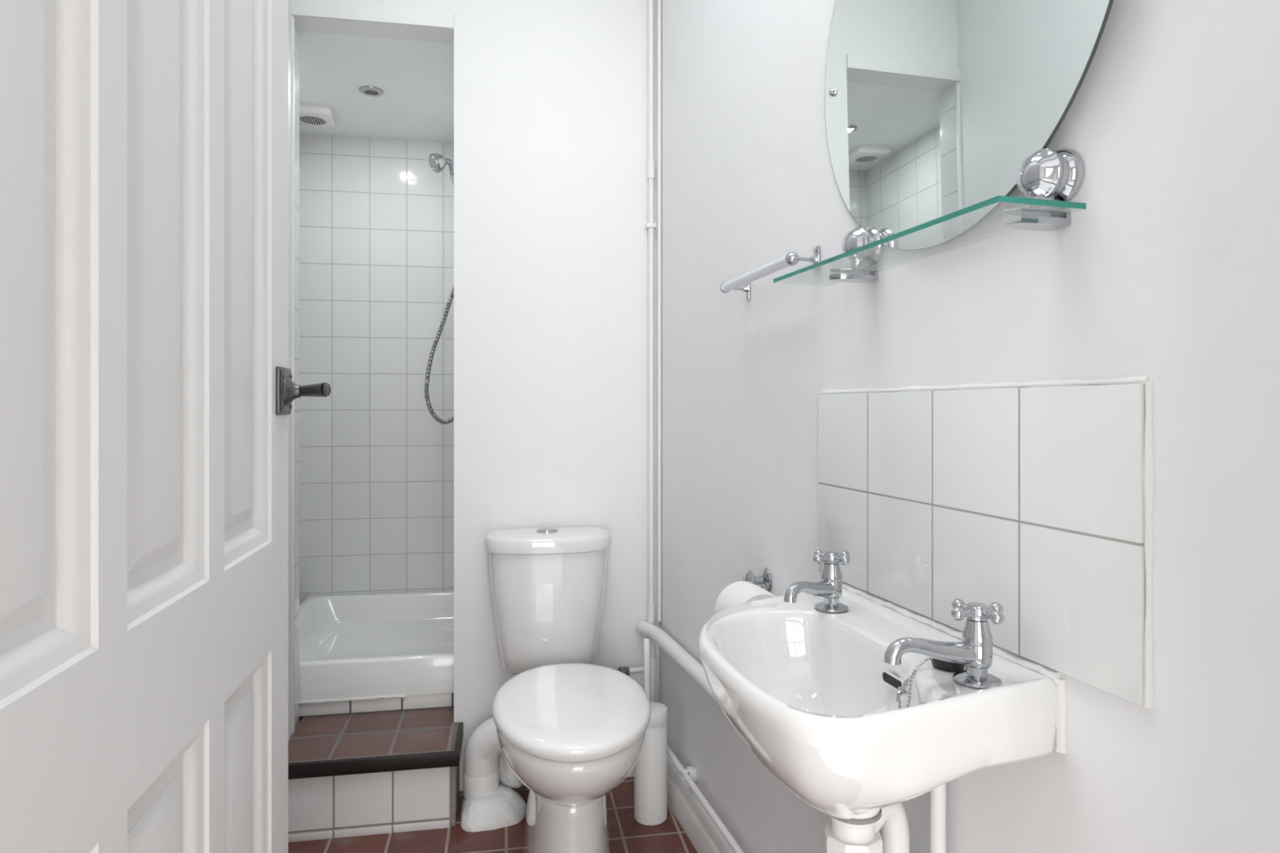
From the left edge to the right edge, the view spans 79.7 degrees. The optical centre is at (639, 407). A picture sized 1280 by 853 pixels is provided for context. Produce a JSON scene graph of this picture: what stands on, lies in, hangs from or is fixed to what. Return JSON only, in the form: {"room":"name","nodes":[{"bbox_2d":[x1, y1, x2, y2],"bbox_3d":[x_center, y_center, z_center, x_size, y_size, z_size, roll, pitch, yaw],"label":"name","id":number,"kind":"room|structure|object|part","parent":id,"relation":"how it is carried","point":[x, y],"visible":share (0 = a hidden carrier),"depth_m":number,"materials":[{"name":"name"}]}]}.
{"room":"bathroom","nodes":[
{"label":"bathroom","id":0,"kind":"room"},
{"bbox_2d":[288,0,299,741],"bbox_3d":[-0.958,-0.325,1.576,0.320,2.750,2.950,0,0,-16],"label":"wall","id":1,"kind":"structure","parent":0,"point":[296,33],"depth_m":2.06,"materials":[{"name":"paint"}]},
{"bbox_2d":[0,0,330,852],"bbox_3d":[-0.378,0.057,0.640,0.100,1.974,0.740,0,0,-11],"label":"door","id":2,"kind":"structure","parent":1,"relation":"in","point":[148,391],"depth_m":0.60,"materials":[{"name":"white paint"}]},
{"bbox_3d":[-0.367,-0.329,0.429,0.040,0.982,0.167,0,0,-11],"label":"panel","id":3,"kind":"part","parent":2,"relation":"part of","materials":[{"name":"white paint"}]},
{"bbox_3d":[-0.367,0.566,0.429,0.040,0.548,0.167,0,0,-11],"label":"panel","id":4,"kind":"part","parent":2,"relation":"part of","materials":[{"name":"white paint"}]},
{"bbox_3d":[-0.407,-0.329,0.633,0.040,0.982,0.166,0,0,-11],"label":"panel","id":5,"kind":"part","parent":2,"relation":"part of","materials":[{"name":"white paint"}]},
{"bbox_3d":[-0.407,0.566,0.633,0.040,0.548,0.166,0,0,-11],"label":"panel","id":6,"kind":"part","parent":2,"relation":"part of","materials":[{"name":"white paint"}]},
{"bbox_3d":[-0.448,-0.329,0.839,0.040,0.982,0.168,0,0,-11],"label":"panel","id":7,"kind":"part","parent":2,"relation":"part of","materials":[{"name":"white paint"}]},
{"bbox_3d":[-0.448,0.566,0.839,0.040,0.548,0.168,0,0,-11],"label":"panel","id":8,"kind":"part","parent":2,"relation":"part of","materials":[{"name":"white paint"}]},
{"bbox_3d":[-0.449,-0.021,0.971,0.008,0.060,0.056,0,0,-11],"label":"handle plate","id":9,"kind":"part","parent":2,"relation":"part of","materials":[{"name":"grey metal"}]},
{"bbox_3d":[-0.421,-0.021,0.973,0.058,0.038,0.038,0,0,-4],"label":"lever","id":10,"kind":"part","parent":2,"relation":"part of","materials":[{"name":"grey metal"}]},
{"bbox_2d":[291,15,294,733],"bbox_3d":[-0.918,-0.087,2.029,0.006,1.895,0.013,0,0,-16],"label":"trim","id":11,"kind":"structure","parent":1,"relation":"attached to","point":[292,16],"depth_m":2.02,"materials":[{"name":"white paint"}]},
{"bbox_2d":[297,31,453,142],"bbox_3d":[-0.680,-1.060,2.617,1.200,0.050,0.915,0,0,-10],"label":"ceiling","id":12,"kind":"structure","parent":0,"point":[415,78],"depth_m":2.46,"materials":[{"name":"white paint"}]},
{"bbox_2d":[299,102,335,128],"bbox_3d":[-1.146,-1.019,2.681,0.136,0.032,0.156,0,0,-16],"label":"fan","id":13,"kind":"object","parent":12,"relation":"attached to","point":[310,114],"visible":0.78,"depth_m":2.65,"materials":[{"name":"white plastic"}]},
{"bbox_2d":[299,114,328,125],"bbox_3d":[-1.146,-1.006,2.681,0.100,0.004,0.100,0,0,-16],"label":"grille","id":14,"kind":"object","parent":13,"relation":"attached to","point":[304,119],"depth_m":2.68,"materials":[{"name":"white plastic"}]},
{"bbox_2d":[359,85,383,96],"bbox_3d":[-0.876,-1.032,2.501,0.076,0.006,0.076,0,0,-16],"label":"recessed light","id":15,"kind":"object","parent":12,"relation":"in","point":[370,91],"visible":1,"depth_m":2.50,"materials":[{"name":"silver metal"}]},
{"bbox_2d":[299,133,453,604],"bbox_3d":[-0.850,-0.092,3.011,1.300,2.285,0.080,0,0,-10],"label":"wall","id":16,"kind":"structure","parent":0,"point":[376,220],"depth_m":2.94,"materials":[{"name":"tile"}]},
{"bbox_2d":[293,0,658,791],"bbox_3d":[-0.421,-0.325,2.155,1.049,2.750,0.085,0,0,-10],"label":"wall","id":17,"kind":"structure","parent":0,"point":[551,96],"depth_m":2.14,"materials":[{"name":"white paint"}]},
{"bbox_2d":[291,0,453,28],"bbox_3d":[-0.714,-1.056,2.056,0.418,0.043,0.009,0,0,-10],"label":"trim","id":18,"kind":"structure","parent":17,"relation":"attached to","point":[306,8],"depth_m":2.05,"materials":[{"name":"white paint"}]},
{"bbox_2d":[644,0,656,623],"bbox_3d":[0.030,-0.544,2.176,0.028,2.308,0.028,0,0,-10],"label":"riser pipe","id":19,"kind":"object","parent":17,"relation":"attached to","point":[651,225],"visible":1,"depth_m":2.17,"materials":[{"name":"white metal"}]},
{"bbox_2d":[288,706,697,852],"bbox_3d":[0.075,1.075,2.072,3.200,0.050,2.950,0,0,-10],"label":"floor","id":20,"kind":"structure","parent":0,"point":[626,835],"depth_m":1.87,"materials":[{"name":"tile"}]},
{"bbox_2d":[288,706,463,842],"bbox_3d":[-0.694,0.954,2.021,0.442,0.192,0.309,0,0,-10],"label":"step","id":21,"kind":"structure","parent":20,"relation":"on","point":[362,774],"depth_m":1.90,"materials":[{"name":"white tile"}]},
{"bbox_3d":[-0.683,0.875,1.961,0.442,0.034,0.187,0,0,-10],"label":"edge trim","id":22,"kind":"part","parent":21,"relation":"part of","materials":[{"name":"black"}]},
{"bbox_2d":[299,591,453,716],"bbox_3d":[-0.827,0.785,2.558,0.729,0.148,0.817,0,0,-10],"label":"shower tray","id":23,"kind":"object","parent":21,"relation":"on","point":[374,652],"visible":0.52,"depth_m":2.56,"materials":[{"name":"white ceramic"}]},
{"bbox_2d":[460,717,527,832],"bbox_3d":[-0.363,0.925,2.000,0.197,0.250,0.187,0,0,-10],"label":"pipe","id":24,"kind":"object","parent":20,"relation":"on","point":[487,805],"visible":0.69,"depth_m":1.97,"materials":[{"name":"white plastic"}]},
{"bbox_2d":[462,767,498,799],"bbox_3d":[-0.417,0.981,2.012,0.092,0.058,0.092,0,0,-10],"label":"socket","id":25,"kind":"object","parent":24,"relation":"attached to","point":[476,785],"depth_m":1.97,"materials":[{"name":"white plastic"}]},
{"bbox_2d":[484,526,651,852],"bbox_3d":[-0.180,0.686,1.775,0.364,0.728,0.722,0,0,-10],"label":"toilet","id":26,"kind":"object","parent":20,"relation":"on","point":[571,728],"visible":1,"depth_m":1.69,"materials":[{"name":"white ceramic"}]},
{"bbox_3d":[-0.244,0.353,2.048,0.333,0.046,0.163,0,0,-10],"label":"cistern lid","id":27,"kind":"part","parent":26,"relation":"part of","materials":[{"name":"white ceramic"}]},
{"bbox_3d":[-0.158,0.745,1.720,0.322,0.158,0.582,0,0,-10],"label":"bowl","id":28,"kind":"part","parent":26,"relation":"part of","materials":[{"name":"white ceramic"}]},
{"bbox_3d":[-0.147,0.638,1.658,0.338,0.032,0.480,0,0,-10],"label":"lid","id":29,"kind":"part","parent":26,"relation":"part of","materials":[{"name":"white plastic"}]},
{"bbox_3d":[-0.149,0.660,1.669,0.314,0.009,0.472,0,0,-10],"label":"seat","id":30,"kind":"part","parent":26,"relation":"part of","materials":[{"name":"white plastic"}]},
{"bbox_2d":[634,638,667,826],"bbox_3d":[0.027,0.821,1.965,0.089,0.458,0.089,0,0,-16],"label":"toilet brush","id":31,"kind":"object","parent":20,"relation":"on","point":[651,766],"visible":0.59,"depth_m":1.93,"materials":[{"name":"white plastic"}]},
{"bbox_3d":[0.017,0.681,1.962,0.014,0.178,0.013,0,0,-16],"label":"handle","id":32,"kind":"part","parent":31,"relation":"part of","materials":[{"name":"white plastic"}]},
{"bbox_2d":[648,638,656,702],"bbox_3d":[0.035,0.850,2.173,0.024,0.399,0.024,0,0,-10],"label":"supply pipe","id":33,"kind":"object","parent":20,"relation":"on","point":[652,644],"visible":0.37,"depth_m":2.16,"materials":[{"name":"white metal"}]},
{"bbox_2d":[615,666,643,675],"bbox_3d":[-0.062,0.720,2.127,0.186,0.058,0.029,0,0,-20],"label":"pipe","id":34,"kind":"object","parent":33,"relation":"attached to","point":[626,670],"visible":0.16,"depth_m":2.13,"materials":[{"name":"white metal"}]},
{"bbox_2d":[929,783,946,852],"bbox_3d":[0.373,0.750,0.960,0.019,0.599,0.019,0,0,-16],"label":"supply pipe","id":35,"kind":"object","parent":20,"relation":"on","point":[937,795],"visible":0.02,"depth_m":0.95,"materials":[{"name":"white"}]},
{"bbox_2d":[658,0,1279,852],"bbox_3d":[0.192,-0.325,1.922,0.120,2.750,3.000,0,0,-16],"label":"wall","id":36,"kind":"structure","parent":0,"point":[1169,273],"depth_m":0.80,"materials":[{"name":"white paint"}]},
{"bbox_2d":[657,0,661,622],"bbox_3d":[0.055,-0.548,2.164,0.010,2.300,0.010,0,0,-16],"label":"pipe","id":37,"kind":"object","parent":36,"relation":"attached to","point":[659,1],"visible":1,"depth_m":2.16,"materials":[{"name":"white metal"}]},
{"bbox_2d":[666,754,734,852],"bbox_3d":[0.282,1.001,1.329,0.024,0.098,1.790,0,0,-16],"label":"baseboard","id":38,"kind":"structure","parent":36,"relation":"attached to","point":[697,824],"depth_m":1.86,"materials":[{"name":"white wood"}]},
{"bbox_2d":[666,744,743,852],"bbox_3d":[0.281,0.905,1.308,0.037,0.029,1.670,0,0,-16],"label":"pipe","id":39,"kind":"object","parent":36,"relation":"attached to","point":[689,775],"visible":0.95,"depth_m":1.77,"materials":[{"name":"white metal"}]},
{"bbox_2d":[714,581,776,614],"bbox_3d":[0.207,0.388,1.430,0.109,0.109,0.100,0,0,-16],"label":"toilet roll","id":40,"kind":"object","parent":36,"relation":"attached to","point":[735,593],"visible":0.3,"depth_m":1.42,"materials":[{"name":"white paper"}]},
{"bbox_2d":[742,567,772,591],"bbox_3d":[0.229,0.344,1.450,0.061,0.065,0.128,0,0,-16],"label":"toilet roll holder","id":41,"kind":"object","parent":36,"relation":"attached to","point":[764,580],"visible":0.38,"depth_m":1.48,"materials":[{"name":"silver metal"}]},
{"bbox_2d":[635,620,880,835],"bbox_3d":[0.178,0.622,1.607,0.060,0.043,1.201,0,0,-16],"label":"pipe","id":42,"kind":"object","parent":36,"relation":"attached to","point":[690,665],"visible":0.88,"depth_m":1.90,"materials":[{"name":"white"}]},
{"bbox_2d":[720,245,820,300],"bbox_3d":[0.234,-0.248,1.428,0.064,0.052,0.317,0,0,-16],"label":"towel bar","id":43,"kind":"object","parent":36,"relation":"attached to","point":[791,259],"visible":0.99,"depth_m":1.36,"materials":[{"name":"silver metal"}]},
{"bbox_2d":[697,581,1066,818],"bbox_3d":[0.229,0.373,0.960,0.335,0.198,0.497,0,0,-16],"label":"washbasin","id":44,"kind":"object","parent":36,"relation":"attached to","point":[810,692],"visible":0.93,"depth_m":0.80,"materials":[{"name":"white ceramic"}]},
{"bbox_2d":[783,549,849,612],"bbox_3d":[0.258,0.251,1.086,0.062,0.082,0.137,0,0,34],"label":"tap","id":45,"kind":"object","parent":44,"relation":"on","point":[830,586],"visible":1,"depth_m":1.10,"materials":[{"name":"silver metal"}]},
{"bbox_3d":[0.245,0.256,1.085,0.124,0.060,0.031,0,0,-43],"label":"spout","id":46,"kind":"part","parent":45,"relation":"part of","materials":[{"name":"silver metal"}]},
{"bbox_3d":[0.279,0.217,1.117,0.052,0.014,0.052,0,0,14],"label":"cross handle","id":47,"kind":"part","parent":45,"relation":"part of","materials":[{"name":"silver metal"}]},
{"bbox_2d":[824,802,910,852],"bbox_3d":[0.307,0.649,0.964,0.183,0.358,0.069,0,0,-32],"label":"trap","id":48,"kind":"object","parent":44,"relation":"attached to","point":[860,833],"visible":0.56,"depth_m":0.92,"materials":[{"name":"white plastic"}]},
{"bbox_2d":[852,808,879,819],"bbox_3d":[0.259,0.479,0.934,0.069,0.018,0.069,0,0,-16],"label":"washer","id":49,"kind":"object","parent":48,"relation":"in","point":[875,815],"depth_m":0.90,"materials":[{"name":"white plastic"}]},
{"bbox_2d":[895,657,964,709],"bbox_3d":[0.322,0.340,0.868,0.092,0.124,0.057,0,0,-16],"label":"plug","id":50,"kind":"object","parent":44,"relation":"in","point":[940,664],"visible":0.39,"depth_m":0.85,"materials":[{"name":"black rubber"}]},
{"bbox_3d":[0.299,0.341,0.862,0.057,0.122,0.036,0,0,-33],"label":"bead chain","id":51,"kind":"part","parent":50,"relation":"part of","materials":[{"name":"silver metal"}]},
{"bbox_2d":[883,598,1004,688],"bbox_3d":[0.323,0.251,0.821,0.137,0.082,0.063,0,0,2],"label":"tap","id":52,"kind":"object","parent":44,"relation":"on","point":[975,651],"visible":1,"depth_m":0.81,"materials":[{"name":"silver metal"}]},
{"bbox_3d":[0.315,0.256,0.810,0.124,0.060,0.031,0,0,-12],"label":"spout","id":53,"kind":"part","parent":52,"relation":"part of","materials":[{"name":"silver metal"}]},
{"bbox_3d":[0.360,0.217,0.820,0.052,0.014,0.052,0,0,23],"label":"cross handle","id":54,"kind":"part","parent":52,"relation":"part of","materials":[{"name":"silver metal"}]},
{"bbox_2d":[773,148,1086,283],"bbox_3d":[0.331,-0.228,0.974,0.120,0.082,0.488,0,0,-16],"label":"glass shelf","id":55,"kind":"object","parent":36,"relation":"attached to","point":[1047,179],"visible":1,"depth_m":0.79,"materials":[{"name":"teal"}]},
{"bbox_3d":[0.322,-0.198,0.972,0.102,0.006,0.488,0,0,-16],"label":"glass plate","id":56,"kind":"part","parent":55,"relation":"part of","materials":[{"name":"teal"}]},
{"bbox_2d":[824,0,1113,250],"bbox_3d":[0.374,-0.504,0.979,0.012,0.594,0.594,-1,0,-13],"label":"round mirror","id":57,"kind":"object","parent":36,"relation":"attached to","point":[935,108],"visible":0.88,"depth_m":0.96,"materials":[{"name":"grey mirror"}]},
{"bbox_2d":[818,375,1154,709],"bbox_3d":[0.386,0.122,0.993,0.012,0.305,0.609,0,0,-16],"label":"backsplash","id":58,"kind":"structure","parent":36,"relation":"attached to","point":[1033,500],"depth_m":0.85,"materials":[{"name":"tile"}]},
{"bbox_3d":[-0.555,0.008,2.658,0.045,2.085,0.980,0,0,-16],"label":"wall","id":59,"kind":"structure","parent":0,"visible":0},
{"bbox_2d":[423,153,453,424],"bbox_3d":[-0.661,-0.412,2.657,0.168,0.940,0.097,0,0,-16],"label":"shower hose","id":60,"kind":"object","parent":59,"relation":"attached to","point":[437,162],"visible":0.69,"depth_m":2.61,"materials":[{"name":"silver metal"}]},
{"bbox_3d":[-0.648,-0.771,2.681,0.088,0.204,0.031,0,0,-16],"label":"handle","id":61,"kind":"part","parent":60,"relation":"part of","materials":[{"name":"silver metal"}]}
]}

